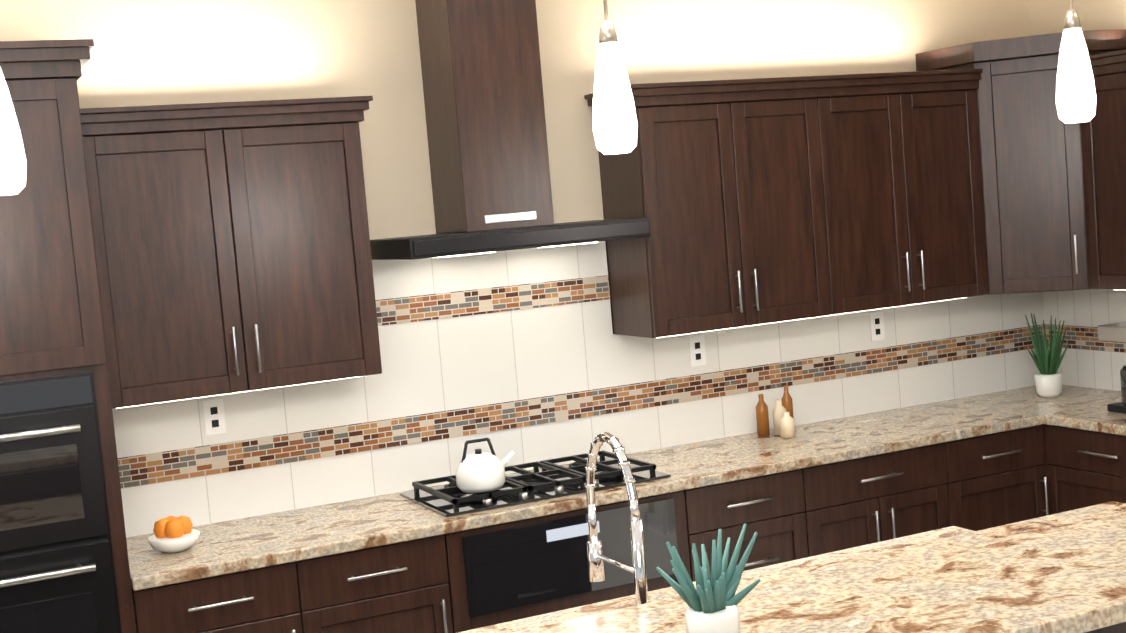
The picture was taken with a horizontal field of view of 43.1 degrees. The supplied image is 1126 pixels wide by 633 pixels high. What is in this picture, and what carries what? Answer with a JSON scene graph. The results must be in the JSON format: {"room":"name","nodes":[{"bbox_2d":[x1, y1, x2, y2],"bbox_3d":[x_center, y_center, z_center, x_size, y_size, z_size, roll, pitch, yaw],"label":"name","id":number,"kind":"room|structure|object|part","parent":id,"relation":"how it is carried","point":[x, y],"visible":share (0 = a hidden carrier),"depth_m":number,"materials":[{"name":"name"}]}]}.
{"room":"kitchen","nodes":[
{"label":"kitchen","id":0,"kind":"room"},
{"bbox_2d":[0,0,1027,330],"bbox_3d":[-4.134,0.289,3.688,14.180,3.360,0.150,-7,5,-25],"label":"wall","id":1,"kind":"structure","parent":0,"point":[156,52],"depth_m":5.24,"materials":[{"name":"beige paint"}]},
{"bbox_2d":[80,96,381,408],"bbox_3d":[-1.116,-0.224,4.785,0.965,0.948,0.390,-7,5,-25],"label":"upper cabinet","id":2,"kind":"object","parent":1,"relation":"attached to","point":[232,247],"visible":0.94,"depth_m":4.63,"materials":[{"name":"brown wood"}]},
{"bbox_2d":[370,0,650,259],"bbox_3d":[-0.261,-0.974,5.075,0.910,1.480,0.533,-7,5,-25],"label":"range hood","id":3,"kind":"object","parent":1,"relation":"attached to","point":[485,120],"visible":0.98,"depth_m":5.04,"materials":[{"name":"brown wood"}]},
{"bbox_2d":[112,241,1043,537],"bbox_3d":[0.312,0.102,5.673,4.218,0.870,0.014,-7,5,-25],"label":"backsplash","id":4,"kind":"structure","parent":1,"relation":"on","point":[526,355],"depth_m":5.44,"materials":[{"name":"white tile"}]},
{"bbox_2d":[203,399,225,435],"bbox_3d":[-1.212,0.350,4.958,0.070,0.120,0.003,-7,5,-25],"label":"electrical outlet plate","id":5,"kind":"object","parent":4,"relation":"attached to","point":[214,416],"depth_m":4.96,"materials":[{"name":"white plastic"}]},
{"bbox_2d":[689,335,705,366],"bbox_3d":[0.546,0.140,5.774,0.070,0.120,0.003,-7,5,-25],"label":"electrical outlet plate","id":6,"kind":"object","parent":4,"relation":"attached to","point":[697,354],"depth_m":5.77,"materials":[{"name":"white plastic"}]},
{"bbox_2d":[870,312,884,340],"bbox_3d":[1.357,0.043,6.151,0.070,0.120,0.003,-7,5,-25],"label":"electrical outlet plate","id":7,"kind":"object","parent":4,"relation":"attached to","point":[876,319],"depth_m":6.15,"materials":[{"name":"white plastic"}]},
{"bbox_2d":[588,84,851,337],"bbox_3d":[0.622,-0.415,5.614,0.862,0.896,0.348,-7,5,-25],"label":"upper cabinet","id":8,"kind":"object","parent":1,"relation":"attached to","point":[758,201],"depth_m":5.45,"materials":[{"name":"brown wood"}]},
{"bbox_2d":[836,76,987,312],"bbox_3d":[1.291,-0.495,5.925,0.862,0.896,0.348,-7,5,-25],"label":"upper cabinet","id":9,"kind":"object","parent":1,"relation":"attached to","point":[911,179],"depth_m":5.79,"materials":[{"name":"brown wood"}]},
{"bbox_2d":[915,29,1125,294],"bbox_3d":[2.008,-0.645,6.090,0.650,1.050,0.650,-7,5,-25],"label":"upper cabinet","id":10,"kind":"object","parent":1,"relation":"attached to","point":[1032,187],"visible":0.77,"depth_m":5.88,"materials":[{"name":"brown wood"}]},
{"bbox_2d":[1026,0,1125,35],"bbox_3d":[2.776,-0.419,5.415,0.120,3.360,2.540,-7,5,-25],"label":"wall","id":11,"kind":"structure","parent":0,"point":[1045,17],"depth_m":6.18,"materials":[{"name":"beige paint"}]},
{"bbox_2d":[1044,289,1125,390],"bbox_3d":[2.488,0.092,6.004,0.016,0.480,1.230,-7,5,-25],"label":"backsplash","id":12,"kind":"structure","parent":11,"relation":"on","point":[1088,361],"depth_m":6.33,"materials":[{"name":"white tile"}]},
{"bbox_2d":[1080,50,1125,289],"bbox_3d":[2.389,-0.579,5.597,0.390,0.948,0.620,-7,5,-25],"label":"upper cabinet","id":13,"kind":"object","parent":11,"relation":"attached to","point":[1103,136],"visible":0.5,"depth_m":5.70,"materials":[{"name":"brown wood"}]},
{"bbox_3d":[2.081,1.802,0.031,22.000,0.100,12.150,-7,5,-25],"label":"floor","id":14,"kind":"structure","parent":0,"visible":0},
{"bbox_2d":[0,39,135,632],"bbox_3d":[-1.813,0.481,4.303,0.940,2.500,0.721,-7,5,-25],"label":"tall cabinet","id":15,"kind":"object","parent":14,"relation":"on","point":[64,564],"visible":1,"depth_m":4.13,"materials":[{"name":"brown wood"}]},
{"bbox_2d":[132,534,452,632],"bbox_3d":[-0.927,1.191,4.782,1.000,0.870,0.653,-7,5,-25],"label":"base cabinet","id":16,"kind":"object","parent":14,"relation":"on","point":[400,587],"visible":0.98,"depth_m":4.52,"materials":[{"name":"brown wood"}]},
{"bbox_2d":[443,491,690,632],"bbox_3d":[-0.069,1.087,5.192,0.910,0.870,0.632,-7,5,-25],"label":"oven","id":17,"kind":"object","parent":14,"relation":"on","point":[462,620],"depth_m":4.85,"materials":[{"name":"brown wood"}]},
{"bbox_3d":[0.040,0.820,4.890,0.800,0.270,0.012,-7,5,-25],"label":"base cabinet panel","id":18,"kind":"part","parent":17,"relation":"part of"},
{"bbox_2d":[682,465,825,581],"bbox_3d":[0.595,1.007,5.508,0.564,0.870,0.618,-7,5,-25],"label":"base cabinet","id":19,"kind":"object","parent":14,"relation":"on","point":[787,510],"depth_m":5.22,"materials":[{"name":"brown wood"}]},
{"bbox_2d":[822,439,969,552],"bbox_3d":[1.125,0.944,5.755,0.732,0.870,0.618,-7,5,-25],"label":"base cabinet","id":20,"kind":"object","parent":14,"relation":"on","point":[897,494],"depth_m":5.47,"materials":[{"name":"brown wood"}]},
{"bbox_2d":[962,425,1048,530],"bbox_3d":[1.601,0.887,5.976,0.564,0.870,0.618,-7,5,-25],"label":"base cabinet","id":21,"kind":"object","parent":14,"relation":"on","point":[982,482],"depth_m":5.71,"materials":[{"name":"brown wood"}]},
{"bbox_2d":[126,385,1125,590],"bbox_3d":[0.610,0.575,5.151,4.216,0.038,1.246,-7,5,-25],"label":"countertop","id":22,"kind":"structure","parent":21,"relation":"on","point":[241,544],"depth_m":5.05,"materials":[{"name":"stone"}]},
{"bbox_2d":[147,515,199,552],"bbox_3d":[-1.253,0.699,4.586,0.170,0.108,0.166,-7,5,-25],"label":"bowl","id":23,"kind":"object","parent":22,"relation":"on","point":[173,534],"visible":1,"depth_m":4.54,"materials":[{"name":"white ceramic"}]},
{"bbox_2d":[400,450,670,516],"bbox_3d":[-0.105,0.590,5.142,0.860,0.048,0.480,-7,5,-25],"label":"cooktop","id":24,"kind":"object","parent":22,"relation":"on","point":[548,480],"visible":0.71,"depth_m":5.04,"materials":[{"name":"black metal"}]},
{"bbox_2d":[455,437,514,492],"bbox_3d":[-0.266,0.506,4.931,0.220,0.173,0.170,-7,5,-25],"label":"kettle","id":25,"kind":"object","parent":24,"relation":"on","point":[478,471],"visible":1,"depth_m":4.87,"materials":[{"name":"white ceramic"}]},
{"bbox_2d":[756,394,773,436],"bbox_3d":[0.811,0.401,5.797,0.050,0.170,0.048,-7,5,-25],"label":"bottle","id":26,"kind":"object","parent":22,"relation":"on","point":[762,417],"depth_m":5.78,"materials":[{"name":"brown ceramic"}]},
{"bbox_2d":[772,408,794,437],"bbox_3d":[0.901,0.434,5.730,0.060,0.100,0.057,-7,5,-25],"label":"bottle","id":27,"kind":"object","parent":22,"relation":"on","point":[783,421],"depth_m":5.72,"materials":[{"name":"beige ceramic"}]},
{"bbox_2d":[774,385,792,409],"bbox_3d":[0.899,0.381,5.832,0.055,0.190,0.117,-2,5,35],"label":"bottle","id":28,"kind":"object","parent":22,"relation":"on","point":[786,400],"depth_m":5.84,"materials":[{"name":"brown ceramic"}]},
{"bbox_2d":[1025,313,1068,396],"bbox_3d":[2.102,0.164,6.202,0.211,0.366,0.235,-7,5,-25],"label":"potted plant","id":29,"kind":"object","parent":22,"relation":"on","point":[1047,359],"visible":1,"depth_m":6.17,"materials":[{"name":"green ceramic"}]},
{"bbox_2d":[1097,321,1125,412],"bbox_3d":[2.303,0.200,5.637,0.240,0.348,0.240,-7,5,-25],"label":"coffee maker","id":30,"kind":"object","parent":22,"relation":"on","point":[1115,332],"visible":0.96,"depth_m":5.62,"materials":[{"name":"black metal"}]},
{"bbox_2d":[1043,424,1125,514],"bbox_3d":[2.381,0.847,5.661,0.653,0.870,0.640,-7,5,-25],"label":"base cabinet","id":31,"kind":"object","parent":14,"relation":"on","point":[1085,468],"visible":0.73,"depth_m":5.62,"materials":[{"name":"brown wood"}]},
{"bbox_2d":[1085,622,1125,632],"bbox_3d":[0.028,1.177,2.917,3.010,1.030,1.121,-7,5,-25],"label":"kitchen island","id":32,"kind":"object","parent":14,"relation":"on","point":[1119,628],"depth_m":3.13,"materials":[{"name":"brown wood"}]},
{"bbox_2d":[458,526,973,632],"bbox_3d":[-0.155,0.794,3.177,3.100,0.038,0.568,-7,5,-25],"label":"island countertop","id":33,"kind":"structure","parent":32,"relation":"on","point":[658,595],"depth_m":3.72,"materials":[{"name":"stone"}]},
{"bbox_2d":[584,432,665,604],"bbox_3d":[0.135,0.501,3.213,0.091,0.491,0.268,-7,5,-25],"label":"faucet","id":34,"kind":"object","parent":33,"relation":"on","point":[596,568],"visible":0.98,"depth_m":3.15,"materials":[{"name":"silver metal"}]},
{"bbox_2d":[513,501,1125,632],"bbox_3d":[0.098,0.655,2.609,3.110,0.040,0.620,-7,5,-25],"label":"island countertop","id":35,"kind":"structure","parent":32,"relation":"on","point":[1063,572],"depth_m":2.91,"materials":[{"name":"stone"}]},
{"bbox_2d":[656,523,760,632],"bbox_3d":[0.283,0.509,2.697,0.195,0.206,0.171,-7,5,-25],"label":"potted plant","id":36,"kind":"object","parent":35,"relation":"on","point":[712,600],"visible":1,"depth_m":2.66,"materials":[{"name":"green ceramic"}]},
{"bbox_3d":[1.791,-1.685,-0.242,22.000,0.200,12.150,-7,5,-25],"label":"ceiling","id":37,"kind":"structure","parent":0,"visible":0},
{"bbox_2d":[0,68,25,195],"bbox_3d":[-1.125,-0.939,2.647,0.124,1.428,0.124,-7,5,-25],"label":"pendant light","id":38,"kind":"object","parent":37,"relation":"hanging from","point":[12,168],"visible":1,"depth_m":2.67,"materials":[{"name":"white glass"}]},
{"bbox_2d":[593,0,637,154],"bbox_3d":[0.065,-1.081,3.200,0.124,1.428,0.124,-7,5,-25],"label":"pendant light","id":39,"kind":"object","parent":37,"relation":"hanging from","point":[615,127],"visible":1,"depth_m":3.21,"materials":[{"name":"white glass"}]},
{"bbox_2d":[1056,0,1096,123],"bbox_3d":[1.328,-1.232,3.786,0.124,1.428,0.124,-7,5,-25],"label":"pendant light","id":40,"kind":"object","parent":37,"relation":"hanging from","point":[1076,98],"visible":1,"depth_m":3.80,"materials":[{"name":"white glass"}]}
]}

